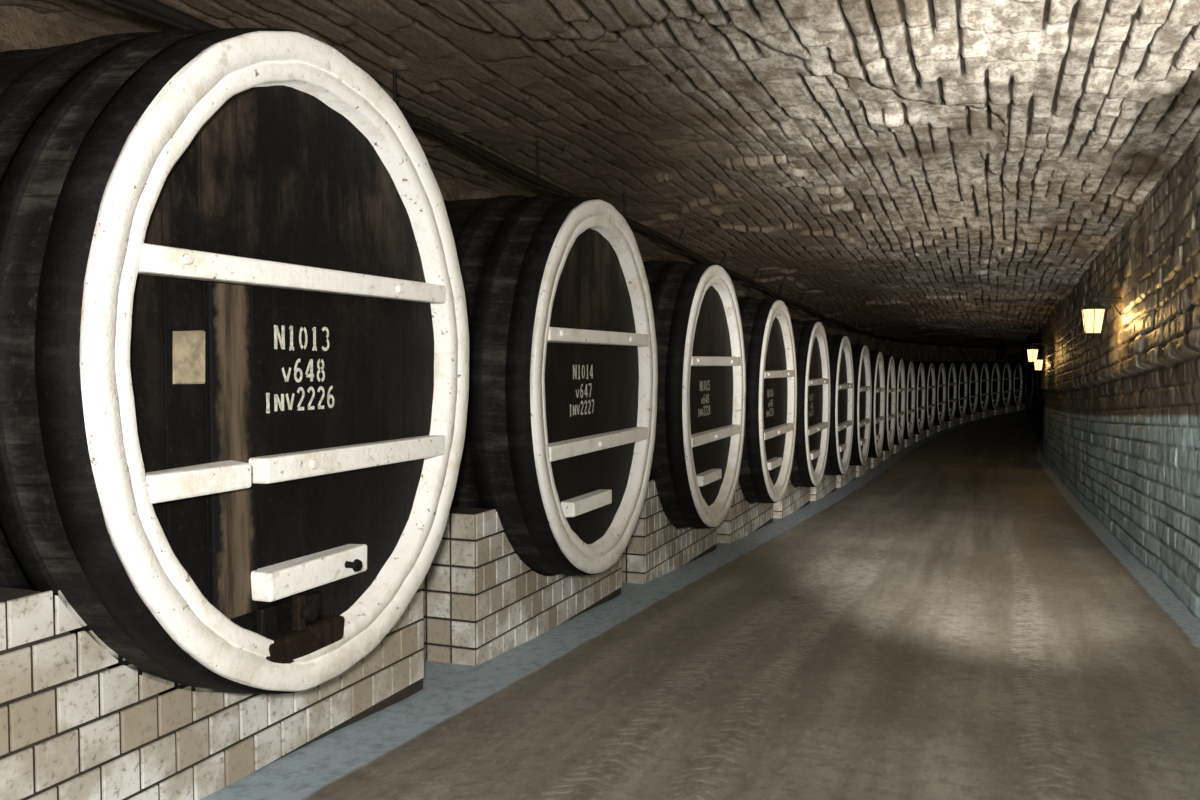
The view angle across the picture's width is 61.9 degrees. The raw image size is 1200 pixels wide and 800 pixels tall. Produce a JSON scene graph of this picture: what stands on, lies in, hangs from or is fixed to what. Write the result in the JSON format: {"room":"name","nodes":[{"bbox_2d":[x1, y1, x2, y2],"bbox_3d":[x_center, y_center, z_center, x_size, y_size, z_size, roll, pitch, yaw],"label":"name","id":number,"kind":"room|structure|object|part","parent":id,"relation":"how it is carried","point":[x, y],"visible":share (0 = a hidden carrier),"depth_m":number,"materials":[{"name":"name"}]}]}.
{"room":"wine cellar","nodes":[
{"label":"wine cellar","id":0,"kind":"room"},
{"bbox_2d":[0,6,1043,402],"bbox_3d":[11.836,-1.518,34.671,4.906,5.941,85.012,1,2,28],"label":"wall","id":1,"kind":"structure","parent":0,"point":[20,27],"depth_m":8.60,"materials":[{"name":"brick"}]},
{"bbox_2d":[0,0,1199,347],"bbox_3d":[16.063,-2.714,32.523,44.380,1.464,77.238,0,2,0],"label":"ceiling","id":2,"kind":"structure","parent":0,"point":[942,171],"depth_m":7.03,"materials":[{"name":"brick"}]},
{"bbox_2d":[118,0,999,347],"bbox_3d":[7.395,-2.393,25.694,2.171,1.387,64.086,1,2,25],"label":"ceiling pipe","id":3,"kind":"object","parent":2,"relation":"attached to","point":[154,6],"visible":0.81,"depth_m":7.30,"materials":[{"name":"black metal"}]},
{"bbox_2d":[98,0,1001,348],"bbox_3d":[7.472,-2.180,25.801,2.160,1.067,64.325,1,2,25],"label":"cable","id":4,"kind":"object","parent":3,"relation":"attached to","point":[116,3],"visible":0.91,"depth_m":6.79,"materials":[{"name":"black metal"}]},
{"bbox_2d":[200,403,1199,799],"bbox_3d":[14.293,0.591,33.447,10.633,1.632,85.055,1,2,28],"label":"floor","id":5,"kind":"structure","parent":0,"point":[949,621],"depth_m":5.13,"materials":[{"name":"brown concrete"}]},
{"bbox_2d":[0,582,423,799],"bbox_3d":[-1.884,0.955,3.969,1.380,0.910,2.250,1,2,21],"label":"plinth","id":6,"kind":"object","parent":5,"relation":"on","point":[73,726],"visible":0.34,"depth_m":3.14,"materials":[{"name":"brick"}]},
{"bbox_2d":[0,28,468,693],"bbox_3d":[-1.720,-0.137,3.863,1.732,2.387,2.177,1,2,21],"label":"wine barrel","id":7,"kind":"object","parent":6,"relation":"on","point":[234,329],"visible":0.95,"depth_m":3.17,"materials":[{"name":"wood"}]},
{"bbox_2d":[422,507,621,665],"bbox_3d":[-0.883,1.001,6.538,1.380,0.910,2.250,1,2,21],"label":"plinth","id":8,"kind":"object","parent":5,"relation":"on","point":[481,603],"visible":0.38,"depth_m":5.37,"materials":[{"name":"brick"}]},
{"bbox_2d":[443,195,657,575],"bbox_3d":[-0.738,-0.090,6.440,1.692,2.387,2.177,1,2,21],"label":"wine barrel","id":9,"kind":"object","parent":8,"relation":"on","point":[560,433],"visible":0.63,"depth_m":5.69,"materials":[{"name":"wood"}]},
{"bbox_2d":[621,480,716,583],"bbox_3d":[0.117,1.047,9.108,1.380,0.910,2.250,1,2,21],"label":"plinth","id":10,"kind":"object","parent":5,"relation":"on","point":[655,548],"visible":0.3,"depth_m":8.10,"materials":[{"name":"brick"}]},
{"bbox_2d":[643,260,745,528],"bbox_3d":[0.263,-0.044,9.009,1.692,2.387,2.177,1,2,21],"label":"wine barrel","id":11,"kind":"object","parent":10,"relation":"on","point":[701,393],"visible":0.5,"depth_m":8.35,"materials":[{"name":"wood"}]},
{"bbox_2d":[717,480,773,542],"bbox_3d":[1.118,1.093,11.677,1.380,0.910,2.250,1,2,21],"label":"plinth","id":12,"kind":"object","parent":5,"relation":"on","point":[743,518],"visible":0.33,"depth_m":10.86,"materials":[{"name":"brick"}]},
{"bbox_2d":[737,297,796,503],"bbox_3d":[1.263,0.002,11.578,1.692,2.387,2.177,1,2,21],"label":"wine barrel","id":13,"kind":"object","parent":12,"relation":"on","point":[769,344],"visible":0.41,"depth_m":10.97,"materials":[{"name":"wood"}]},
{"bbox_2d":[773,479,809,517],"bbox_3d":[2.119,1.136,14.246,1.380,0.910,2.250,1,2,21],"label":"plinth","id":14,"kind":"object","parent":5,"relation":"on","point":[794,499],"visible":0.22,"depth_m":13.60,"materials":[{"name":"brick"}]},
{"bbox_2d":[790,319,830,487],"bbox_3d":[2.264,0.044,14.148,1.692,2.387,2.177,1,2,21],"label":"wine barrel","id":15,"kind":"object","parent":14,"relation":"on","point":[810,339],"visible":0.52,"depth_m":13.61,"materials":[{"name":"wood"}]},
{"bbox_2d":[810,474,836,500],"bbox_3d":[3.119,1.164,16.815,1.380,0.910,2.250,1,2,21],"label":"plinth","id":16,"kind":"object","parent":5,"relation":"on","point":[828,484],"visible":0.17,"depth_m":16.32,"materials":[{"name":"brick"}]},
{"bbox_2d":[824,334,853,475],"bbox_3d":[3.264,0.072,16.716,1.692,2.387,2.177,1,2,21],"label":"wine barrel","id":17,"kind":"object","parent":16,"relation":"on","point":[839,346],"visible":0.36,"depth_m":16.22,"materials":[{"name":"wood"}]},
{"bbox_2d":[836,465,855,487],"bbox_3d":[4.120,1.177,19.383,1.380,0.910,2.250,1,2,21],"label":"plinth","id":18,"kind":"object","parent":5,"relation":"on","point":[842,480],"visible":0.18,"depth_m":18.96,"materials":[{"name":"brick"}]},
{"bbox_2d":[849,343,871,465],"bbox_3d":[4.265,0.085,19.285,1.692,2.387,2.177,1,2,21],"label":"wine barrel","id":19,"kind":"object","parent":18,"relation":"on","point":[862,386],"visible":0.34,"depth_m":18.79,"materials":[{"name":"wood"}]},
{"bbox_2d":[856,457,870,476],"bbox_3d":[5.121,1.175,21.951,1.380,0.910,2.250,1,2,21],"label":"plinth","id":20,"kind":"object","parent":5,"relation":"on","point":[860,470],"visible":0.14,"depth_m":21.39,"materials":[{"name":"brick"}]},
{"bbox_2d":[867,351,884,457],"bbox_3d":[5.266,0.083,21.852,1.692,2.387,2.177,1,2,21],"label":"wine barrel","id":21,"kind":"object","parent":20,"relation":"on","point":[876,357],"visible":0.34,"depth_m":21.40,"materials":[{"name":"wood"}]},
{"bbox_2d":[871,451,882,467],"bbox_3d":[6.121,1.157,24.518,1.380,0.910,2.250,1,2,21],"label":"plinth","id":22,"kind":"object","parent":5,"relation":"on","point":[874,461],"visible":0.16,"depth_m":23.83,"materials":[{"name":"brick"}]},
{"bbox_2d":[882,355,895,450],"bbox_3d":[6.266,0.066,24.419,1.692,2.387,2.177,1,2,21],"label":"wine barrel","id":23,"kind":"object","parent":22,"relation":"on","point":[889,365],"visible":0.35,"depth_m":24.06,"materials":[{"name":"wood"}]},
{"bbox_2d":[883,445,893,459],"bbox_3d":[7.135,1.125,27.091,1.380,0.910,2.250,1,2,22],"label":"plinth","id":24,"kind":"object","parent":5,"relation":"on","point":[886,454],"visible":0.17,"depth_m":26.45,"materials":[{"name":"brick"}]},
{"bbox_2d":[893,358,904,444],"bbox_3d":[7.279,0.034,26.991,1.692,2.387,2.177,1,2,22],"label":"wine barrel","id":25,"kind":"object","parent":24,"relation":"on","point":[899,364],"visible":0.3,"depth_m":26.73,"materials":[{"name":"wood"}]},
{"bbox_2d":[894,439,904,452],"bbox_3d":[8.198,1.078,29.653,1.380,0.910,2.250,1,2,23],"label":"plinth","id":26,"kind":"object","parent":5,"relation":"on","point":[897,448],"visible":0.15,"depth_m":29.17,"materials":[{"name":"brick"}]},
{"bbox_2d":[903,360,914,438],"bbox_3d":[8.341,-0.013,29.550,1.692,2.387,2.177,1,2,23],"label":"wine barrel","id":27,"kind":"object","parent":26,"relation":"on","point":[908,365],"visible":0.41,"depth_m":29.18,"materials":[{"name":"wood"}]},
{"bbox_2d":[905,434,915,446],"bbox_3d":[9.310,1.017,32.193,1.380,0.910,2.250,1,2,24],"label":"plinth","id":28,"kind":"object","parent":5,"relation":"on","point":[908,442],"visible":0.12,"depth_m":31.74,"materials":[{"name":"brick"}]},
{"bbox_2d":[912,361,924,433],"bbox_3d":[9.453,-0.074,32.087,1.692,2.387,2.177,1,2,24],"label":"wine barrel","id":29,"kind":"object","parent":28,"relation":"on","point":[918,366],"visible":0.31,"depth_m":31.68,"materials":[{"name":"wood"}]},
{"bbox_2d":[916,429,926,441],"bbox_3d":[10.473,0.942,34.710,1.380,0.910,2.250,1,2,25],"label":"plinth","id":30,"kind":"object","parent":5,"relation":"on","point":[923,434],"visible":0.21,"depth_m":34.31,"materials":[{"name":"brick"}]},
{"bbox_2d":[914,361,935,429],"bbox_3d":[10.614,-0.149,34.601,1.692,2.387,2.177,1,2,25],"label":"wine barrel","id":31,"kind":"object","parent":30,"relation":"on","point":[930,383],"visible":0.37,"depth_m":34.15,"materials":[{"name":"wood"}]},
{"bbox_2d":[927,425,937,435],"bbox_3d":[11.685,0.853,37.203,1.380,0.910,2.250,1,2,26],"label":"plinth","id":32,"kind":"object","parent":5,"relation":"on","point":[934,429],"visible":0.2,"depth_m":36.92,"materials":[{"name":"brick"}]},
{"bbox_2d":[925,361,945,424],"bbox_3d":[11.825,-0.238,37.091,1.692,2.387,2.177,1,2,26],"label":"wine barrel","id":33,"kind":"object","parent":32,"relation":"on","point":[940,376],"visible":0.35,"depth_m":36.65,"materials":[{"name":"wood"}]},
{"bbox_2d":[938,421,948,431],"bbox_3d":[12.946,0.759,39.671,1.380,0.910,2.250,1,2,28],"label":"plinth","id":34,"kind":"object","parent":5,"relation":"on","point":[945,425],"visible":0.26,"depth_m":39.22,"materials":[{"name":"brick"}]},
{"bbox_2d":[923,361,956,420],"bbox_3d":[13.084,-0.332,39.557,1.692,2.387,2.177,1,2,28],"label":"wine barrel","id":35,"kind":"object","parent":34,"relation":"on","point":[950,371],"visible":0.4,"depth_m":39.09,"materials":[{"name":"wood"}]},
{"bbox_2d":[949,417,959,426],"bbox_3d":[14.255,0.666,42.114,1.380,0.910,2.250,1,2,29],"label":"plinth","id":36,"kind":"object","parent":5,"relation":"on","point":[956,421],"visible":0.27,"depth_m":41.58,"materials":[{"name":"brick"}]},
{"bbox_2d":[936,361,966,417],"bbox_3d":[14.392,-0.425,41.998,1.692,2.387,2.177,1,2,29],"label":"wine barrel","id":37,"kind":"object","parent":36,"relation":"on","point":[961,372],"visible":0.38,"depth_m":41.48,"materials":[{"name":"wood"}]},
{"bbox_2d":[960,414,970,423],"bbox_3d":[15.612,0.574,44.532,1.380,0.910,2.250,1,3,30],"label":"plinth","id":38,"kind":"object","parent":5,"relation":"on","point":[966,418],"visible":0.21,"depth_m":43.93,"materials":[{"name":"brick"}]},
{"bbox_2d":[960,361,977,414],"bbox_3d":[15.747,-0.516,44.412,1.692,2.387,2.177,1,3,30],"label":"wine barrel","id":39,"kind":"object","parent":38,"relation":"on","point":[972,373],"visible":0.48,"depth_m":43.87,"materials":[{"name":"wood"}]},
{"bbox_2d":[971,411,982,420],"bbox_3d":[17.017,0.483,46.921,1.380,0.910,2.250,1,3,31],"label":"plinth","id":40,"kind":"object","parent":5,"relation":"on","point":[978,415],"visible":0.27,"depth_m":46.28,"materials":[{"name":"brick"}]},
{"bbox_2d":[974,362,988,411],"bbox_3d":[17.150,-0.607,46.799,1.692,2.387,2.177,1,3,31],"label":"wine barrel","id":41,"kind":"object","parent":40,"relation":"on","point":[982,368],"visible":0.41,"depth_m":46.23,"materials":[{"name":"wood"}]},
{"bbox_2d":[982,407,993,417],"bbox_3d":[18.468,0.394,49.283,1.380,0.910,2.250,1,3,32],"label":"plinth","id":42,"kind":"object","parent":5,"relation":"on","point":[987,413],"visible":0.23,"depth_m":48.55,"materials":[{"name":"brick"}]},
{"bbox_2d":[985,362,999,409],"bbox_3d":[18.599,-0.697,49.158,1.692,2.387,2.177,1,3,32],"label":"wine barrel","id":43,"kind":"object","parent":42,"relation":"on","point":[993,367],"visible":0.41,"depth_m":48.58,"materials":[{"name":"wood"}]},
{"bbox_2d":[994,404,1004,414],"bbox_3d":[19.965,0.305,51.616,1.380,0.910,2.250,1,3,33],"label":"plinth","id":44,"kind":"object","parent":5,"relation":"on","point":[998,410],"visible":0.24,"depth_m":50.96,"materials":[{"name":"brick"}]},
{"bbox_2d":[996,362,1011,407],"bbox_3d":[20.095,-0.785,51.489,1.692,2.387,2.177,1,3,33],"label":"wine barrel","id":45,"kind":"object","parent":44,"relation":"on","point":[1004,367],"visible":0.41,"depth_m":50.88,"materials":[{"name":"wood"}]},
{"bbox_2d":[1005,403,1016,412],"bbox_3d":[21.508,0.217,53.919,1.380,0.910,2.250,1,3,34],"label":"plinth","id":46,"kind":"object","parent":5,"relation":"on","point":[1009,408],"visible":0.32,"depth_m":53.18,"materials":[{"name":"brick"}]},
{"bbox_2d":[1007,362,1022,405],"bbox_3d":[21.636,-0.873,53.789,1.692,2.387,2.177,1,3,34],"label":"wine barrel","id":47,"kind":"object","parent":46,"relation":"on","point":[1016,369],"visible":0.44,"depth_m":53.19,"materials":[{"name":"wood"}]},
{"bbox_2d":[1017,400,1028,410],"bbox_3d":[23.096,0.131,56.191,1.380,0.910,2.250,2,3,35],"label":"plinth","id":48,"kind":"object","parent":5,"relation":"on","point":[1021,406],"visible":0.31,"depth_m":55.50,"materials":[{"name":"brick"}]},
{"bbox_2d":[1019,362,1033,403],"bbox_3d":[23.223,-0.959,56.059,1.692,2.387,2.177,2,3,35],"label":"wine barrel","id":49,"kind":"object","parent":48,"relation":"on","point":[1027,367],"visible":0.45,"depth_m":55.46,"materials":[{"name":"wood"}]},
{"bbox_2d":[1041,132,1199,618],"bbox_3d":[18.585,-1.398,30.706,39.105,6.001,73.392,0,2,0],"label":"wall","id":50,"kind":"structure","parent":0,"point":[1121,420],"depth_m":9.35,"materials":[{"name":"grey brick"}]},
{"bbox_2d":[1034,355,1045,370],"bbox_3d":[10.899,-0.928,24.744,0.355,0.440,0.262,1,2,22],"label":"wall lantern","id":51,"kind":"object","parent":50,"relation":"attached to","point":[1038,365],"visible":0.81,"depth_m":24.69,"materials":[{"name":"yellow glass"}]},
{"bbox_3d":[10.855,-0.869,24.764,0.216,0.260,0.250,1,2,22],"label":"glass","id":52,"kind":"part","parent":51,"relation":"part of","materials":[{"name":"yellow glass"}]},
{"bbox_2d":[1026,343,1056,362],"bbox_3d":[9.084,-0.972,20.506,0.655,0.440,0.262,1,2,21],"label":"wall lantern","id":53,"kind":"object","parent":50,"relation":"attached to","point":[1032,351],"visible":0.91,"depth_m":20.50,"materials":[{"name":"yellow glass"}]},
{"bbox_3d":[8.900,-0.914,20.580,0.216,0.260,0.250,1,2,21],"label":"glass","id":54,"kind":"part","parent":53,"relation":"part of","materials":[{"name":"yellow glass"}]},
{"bbox_2d":[1081,297,1121,335],"bbox_3d":[5.351,-0.900,10.640,0.445,0.440,0.262,1,2,21],"label":"wall lantern","id":55,"kind":"object","parent":50,"relation":"attached to","point":[1093,313],"visible":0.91,"depth_m":10.60,"materials":[{"name":"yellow glass"}]},
{"bbox_3d":[5.264,-0.842,10.676,0.216,0.260,0.250,1,2,21],"label":"glass","id":56,"kind":"part","parent":55,"relation":"part of","materials":[{"name":"yellow glass"}]}
]}

